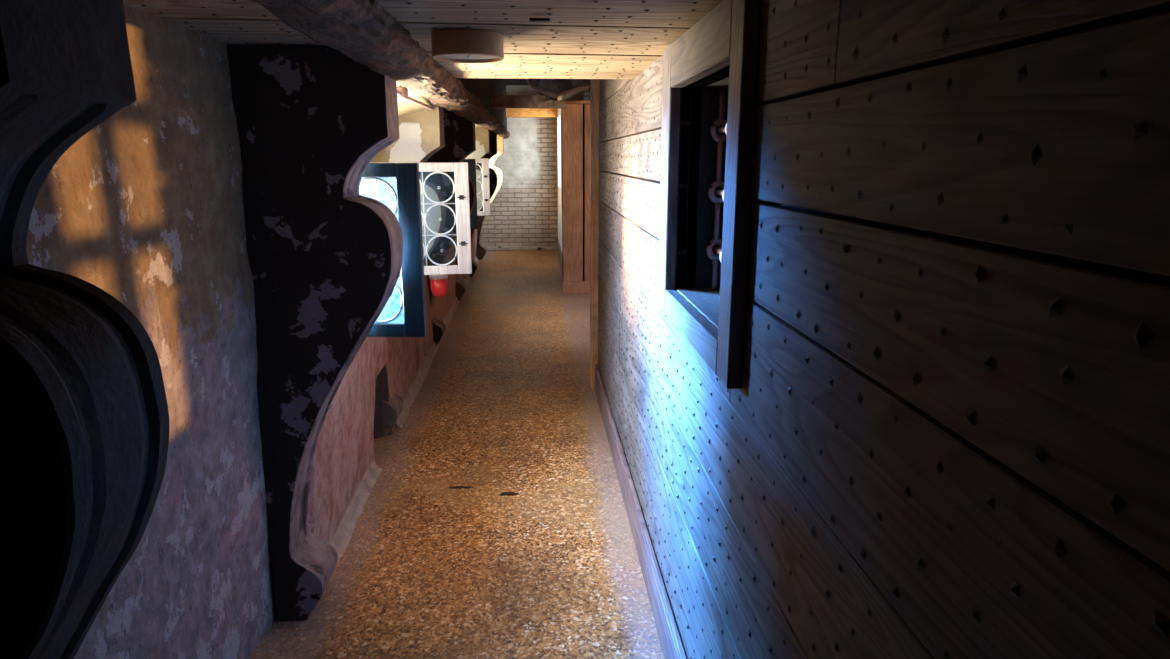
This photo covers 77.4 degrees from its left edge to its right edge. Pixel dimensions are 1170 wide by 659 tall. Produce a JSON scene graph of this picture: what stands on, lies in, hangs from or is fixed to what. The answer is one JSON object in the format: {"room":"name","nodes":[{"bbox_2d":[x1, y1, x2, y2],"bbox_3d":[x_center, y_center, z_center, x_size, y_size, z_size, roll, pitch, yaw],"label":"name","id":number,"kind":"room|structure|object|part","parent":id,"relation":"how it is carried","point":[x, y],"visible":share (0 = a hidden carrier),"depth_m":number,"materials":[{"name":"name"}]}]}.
{"room":"corridor","nodes":[
{"label":"corridor","id":0,"kind":"room"},
{"bbox_2d":[26,5,480,658],"bbox_3d":[-1.443,-1.045,5.323,0.558,2.800,15.810,-1,13,-4],"label":"wall","id":1,"kind":"structure","parent":0,"point":[145,208],"depth_m":1.94,"materials":[{"name":"paint"}]},
{"bbox_2d":[360,163,426,336],"bbox_3d":[-0.806,-0.274,2.575,0.465,0.612,0.038,0,13,1],"label":"window leaf","id":2,"kind":"structure","parent":1,"relation":"in","point":[407,198],"depth_m":2.56,"materials":[{"name":"teal paint"}]},
{"bbox_3d":[-0.821,-0.549,2.513,0.344,0.048,0.032,0,13,1],"label":"rail","id":3,"kind":"part","parent":2,"relation":"part of","materials":[{"name":"teal paint"}]},
{"bbox_3d":[-0.821,0.000,2.642,0.344,0.048,0.032,0,13,1],"label":"rail","id":4,"kind":"part","parent":2,"relation":"part of","materials":[{"name":"teal paint"}]},
{"bbox_2d":[330,257,477,561],"bbox_3d":[-1.435,-0.237,7.804,0.118,0.092,10.342,-1,13,-4],"label":"baseboard","id":5,"kind":"structure","parent":1,"relation":"attached to","point":[343,535],"depth_m":3.70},
{"bbox_2d":[396,83,438,116],"bbox_3d":[-0.930,-1.023,3.129,0.420,0.240,1.560,-1,13,-4],"label":"trim","id":6,"kind":"structure","parent":1,"relation":"attached to","point":[405,107],"depth_m":3.55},
{"bbox_2d":[370,162,471,274],"bbox_3d":[-0.884,-0.596,3.958,0.515,0.605,0.038,-3,13,-11],"label":"window leaf","id":7,"kind":"structure","parent":1,"relation":"in","point":[460,169],"depth_m":3.97,"materials":[{"name":"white wood"}]},
{"bbox_3d":[-0.899,-0.867,3.895,0.394,0.048,0.032,-3,13,-11],"label":"rail","id":8,"kind":"part","parent":7,"relation":"part of","materials":[{"name":"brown wood"}]},
{"bbox_3d":[-0.899,-0.325,4.022,0.394,0.048,0.032,-3,13,-11],"label":"rail","id":9,"kind":"part","parent":7,"relation":"part of","materials":[{"name":"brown wood"}]},
{"bbox_2d":[463,159,477,228],"bbox_3d":[-1.174,-1.198,6.491,0.420,0.620,0.038,-3,14,-14],"label":"window leaf","id":10,"kind":"structure","parent":1,"relation":"in","point":[471,162],"depth_m":6.51,"materials":[{"name":"teal paint"}]},
{"bbox_2d":[465,158,489,215],"bbox_3d":[-1.256,-1.535,7.885,0.450,0.612,0.038,-4,14,-15],"label":"window leaf","id":11,"kind":"structure","parent":1,"relation":"in","point":[485,184],"depth_m":7.92,"materials":[{"name":"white wood"}]},
{"bbox_3d":[-1.271,-1.809,7.820,0.329,0.048,0.032,-4,14,-15],"label":"rail","id":12,"kind":"part","parent":11,"relation":"part of","materials":[{"name":"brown wood"}]},
{"bbox_3d":[-1.271,-1.260,7.949,0.329,0.048,0.032,-4,14,-15],"label":"rail","id":13,"kind":"part","parent":11,"relation":"part of","materials":[{"name":"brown wood"}]},
{"bbox_2d":[123,0,722,78],"bbox_3d":[-0.342,-0.830,0.213,1.870,0.882,5.695,-1,13,-4],"label":"ceiling","id":14,"kind":"structure","parent":0,"point":[582,39],"depth_m":1.88,"materials":[{"name":"wood"}]},
{"bbox_2d":[431,29,503,62],"bbox_3d":[-0.319,-0.770,1.990,0.194,0.061,0.194,-1,13,-4],"label":"ceiling lamp","id":15,"kind":"object","parent":14,"relation":"attached to","point":[449,45],"visible":1,"depth_m":1.92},
{"bbox_2d":[439,54,497,59],"bbox_3d":[-0.319,-0.750,1.995,0.174,0.002,0.174,-1,13,-4],"label":"diffuser","id":16,"kind":"object","parent":15,"relation":"attached to","point":[441,56],"depth_m":2.03,"materials":[{"name":"white plastic"}]},
{"bbox_2d":[529,18,549,21],"bbox_3d":[-0.107,-0.733,1.729,0.048,0.006,0.017,-1,13,-4],"label":"metal clip","id":17,"kind":"object","parent":14,"relation":"attached to","point":[530,19],"visible":1,"depth_m":1.72,"materials":[{"name":"metal"}]},
{"bbox_2d":[250,250,663,658],"bbox_3d":[-0.364,0.367,5.698,3.200,0.120,15.750,-1,13,-4],"label":"floor","id":18,"kind":"structure","parent":0,"point":[494,523],"depth_m":3.36,"materials":[{"name":"gravel"}]},
{"bbox_2d":[0,0,169,658],"bbox_3d":[-0.743,0.450,0.871,0.487,1.925,0.205,-1,13,-4],"label":"bracket","id":19,"kind":"object","parent":18,"relation":"on","point":[85,424],"visible":1,"depth_m":0.75,"materials":[{"name":"wood"},{"name":"peeling paint"}]},
{"bbox_2d":[227,45,402,621],"bbox_3d":[-0.853,0.072,2.481,0.488,1.925,0.200,-1,13,-4],"label":"bracket","id":20,"kind":"object","parent":18,"relation":"on","point":[325,257],"visible":0.97,"depth_m":2.31,"materials":[{"name":"wood"},{"name":"peeling paint"}]},
{"bbox_2d":[370,106,445,435],"bbox_3d":[-1.008,-0.337,4.201,0.439,1.935,0.210,-1,13,-4],"label":"bracket","id":21,"kind":"object","parent":18,"relation":"on","point":[421,133],"visible":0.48,"depth_m":3.99,"materials":[{"name":"wood"},{"name":"peeling paint"}]},
{"bbox_2d":[429,275,447,296],"bbox_3d":[-0.872,-0.268,4.201,0.168,0.159,0.106,-1,13,-4],"label":"bucket","id":22,"kind":"object","parent":21,"relation":"hanging from","point":[438,283],"visible":0.77,"depth_m":4.17,"materials":[{"name":"red plastic"}]},
{"bbox_2d":[421,108,475,344],"bbox_3d":[-1.154,-0.840,6.220,0.476,1.990,0.220,-1,13,-4],"label":"bracket","id":23,"kind":"object","parent":18,"relation":"on","point":[459,133],"visible":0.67,"depth_m":6.01,"materials":[{"name":"wood"},{"name":"peeling paint"}]},
{"bbox_2d":[455,127,489,300],"bbox_3d":[-1.308,-1.324,8.258,0.496,2.000,0.220,-1,13,-4],"label":"bracket","id":24,"kind":"object","parent":18,"relation":"on","point":[482,135],"visible":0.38,"depth_m":8.06,"materials":[{"name":"wood"},{"name":"peeling paint"}]},
{"bbox_2d":[249,0,509,138],"bbox_3d":[-0.800,-1.548,5.079,0.215,0.218,15.281,-1,13,-4],"label":"timber beam","id":25,"kind":"structure","parent":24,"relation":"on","point":[363,31],"depth_m":1.76,"materials":[{"name":"brown wood"}]},
{"bbox_2d":[397,86,433,110],"bbox_3d":[-0.745,-0.994,3.149,0.049,0.045,1.550,-1,13,-4],"label":"rail","id":26,"kind":"object","parent":25,"relation":"attached to","point":[402,92],"visible":0.63,"depth_m":2.88,"materials":[{"name":"brown wood"}]},
{"bbox_2d":[469,131,496,276],"bbox_3d":[-1.438,-1.723,9.957,0.512,2.000,0.220,-1,13,-4],"label":"bracket","id":27,"kind":"object","parent":18,"relation":"on","point":[493,136],"visible":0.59,"depth_m":9.78,"materials":[{"name":"wood"}]},
{"bbox_2d":[476,135,503,259],"bbox_3d":[-1.559,-2.127,11.676,0.548,2.000,0.220,-1,13,-4],"label":"bracket","id":28,"kind":"object","parent":18,"relation":"on","point":[481,250],"visible":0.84,"depth_m":11.55,"materials":[{"name":"wood"}]},
{"bbox_2d":[561,100,589,293],"bbox_3d":[0.280,-1.579,8.821,1.150,2.240,0.480,-1,13,-4],"label":"door","id":29,"kind":"structure","parent":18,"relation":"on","point":[576,117],"depth_m":8.59,"materials":[{"name":"brown wood"}]},
{"bbox_3d":[-0.142,-1.582,8.591,0.233,2.050,0.030,-1,13,-4],"label":"panel","id":30,"kind":"part","parent":29,"relation":"part of","materials":[{"name":"brown wood"}]},
{"bbox_3d":[0.429,-1.595,8.647,0.875,2.050,0.030,-1,13,-4],"label":"panel","id":31,"kind":"part","parent":29,"relation":"part of","materials":[{"name":"brown wood"}]},
{"bbox_2d":[590,79,601,388],"bbox_3d":[0.083,-0.952,4.925,0.088,2.800,0.089,-1,13,-4],"label":"post","id":32,"kind":"object","parent":18,"relation":"on","point":[594,83],"visible":0.48,"depth_m":4.94,"materials":[{"name":"brown wood"}]},
{"bbox_2d":[443,78,506,128],"bbox_3d":[-1.350,-2.636,7.679,0.680,0.780,9.800,-1,13,-4],"label":"wall","id":33,"kind":"structure","parent":0,"point":[482,88],"depth_m":7.56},
{"bbox_2d":[491,95,566,107],"bbox_3d":[-0.666,-2.532,8.121,0.920,0.125,0.180,-1,13,-4],"label":"header beam","id":34,"kind":"structure","parent":33,"relation":"attached to","point":[497,101],"depth_m":8.03,"materials":[{"name":"wood"}]},
{"bbox_2d":[506,108,556,117],"bbox_3d":[-1.092,-3.693,12.287,1.244,0.230,0.300,-1,13,-4],"label":"lintel beam","id":35,"kind":"structure","parent":33,"relation":"attached to","point":[510,112],"depth_m":12.17,"materials":[{"name":"orange wood"}]},
{"bbox_2d":[503,78,528,84],"bbox_3d":[-0.314,-2.447,5.040,3.100,0.060,15.750,-1,13,-4],"label":"ceiling","id":36,"kind":"structure","parent":0,"point":[508,81],"depth_m":11.76,"materials":[{"name":"black"}]},
{"bbox_2d":[525,79,589,97],"bbox_3d":[-0.225,-2.125,5.431,0.520,0.744,0.350,-1,13,-4],"label":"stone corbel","id":37,"kind":"object","parent":36,"relation":"attached to","point":[554,88],"visible":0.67,"depth_m":5.34,"materials":[{"name":"grey stone"}]},
{"bbox_2d":[481,85,589,246],"bbox_3d":[-0.827,-2.813,12.846,3.100,2.800,0.250,-1,13,-4],"label":"wall","id":38,"kind":"structure","parent":0,"point":[524,212],"depth_m":12.79,"materials":[{"name":"brick"}]},
{"bbox_2d":[486,246,556,250],"bbox_3d":[-1.164,-1.444,12.990,1.364,0.070,0.049,-1,13,-4],"label":"baseboard","id":39,"kind":"structure","parent":38,"relation":"attached to","point":[493,248],"depth_m":12.97,"materials":[{"name":"beige wood"}]},
{"bbox_2d":[557,90,583,250],"bbox_3d":[-0.247,-2.346,10.862,0.215,2.800,3.895,-1,13,-4],"label":"wall","id":40,"kind":"structure","parent":0,"point":[578,95],"depth_m":11.85,"materials":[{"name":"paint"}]},
{"bbox_2d":[557,238,562,272],"bbox_3d":[-0.365,-1.088,11.147,0.019,0.220,3.880,-1,13,-4],"label":"baseboard","id":41,"kind":"structure","parent":40,"relation":"attached to","point":[559,251],"depth_m":11.55,"materials":[{"name":"brown wood"}]},
{"bbox_2d":[561,118,561,206],"bbox_3d":[-0.308,-2.308,10.041,0.012,1.300,0.800,-1,13,-4],"label":"door frame","id":42,"kind":"structure","parent":40,"relation":"attached to","point":[561,118],"depth_m":10.30,"materials":[{"name":"brown wood"}]},
{"bbox_2d":[598,0,1169,658],"bbox_3d":[0.362,-0.103,1.313,0.063,2.800,7.350,-1,13,-4],"label":"wall","id":43,"kind":"structure","parent":0,"point":[945,434],"depth_m":0.81,"materials":[{"name":"wood"}]},
{"bbox_2d":[595,364,686,658],"bbox_3d":[0.323,1.170,1.610,0.022,0.185,7.350,-1,13,-4],"label":"baseboard","id":44,"kind":"structure","parent":43,"relation":"attached to","point":[667,629],"depth_m":2.88,"materials":[{"name":"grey wood"}]},
{"bbox_2d":[657,0,761,388],"bbox_3d":[0.369,-0.358,1.853,0.212,0.780,0.885,-1,13,-4],"label":"window frame","id":45,"kind":"structure","parent":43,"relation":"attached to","point":[728,35],"depth_m":1.80,"materials":[{"name":"brown wood"}]},
{"bbox_3d":[0.254,-0.443,2.212,0.032,0.780,0.135,-1,13,-4],"label":"frame post","id":46,"kind":"part","parent":45,"relation":"part of","materials":[{"name":"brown wood"}]},
{"bbox_3d":[0.387,-0.045,1.908,0.179,0.015,0.653,-1,13,-4],"label":"sill","id":47,"kind":"part","parent":45,"relation":"part of","materials":[{"name":"brown wood"}]},
{"bbox_3d":[0.306,-0.267,1.464,0.032,0.780,0.095,-1,13,-4],"label":"frame post","id":48,"kind":"part","parent":45,"relation":"part of","materials":[{"name":"brown wood"}]}
]}

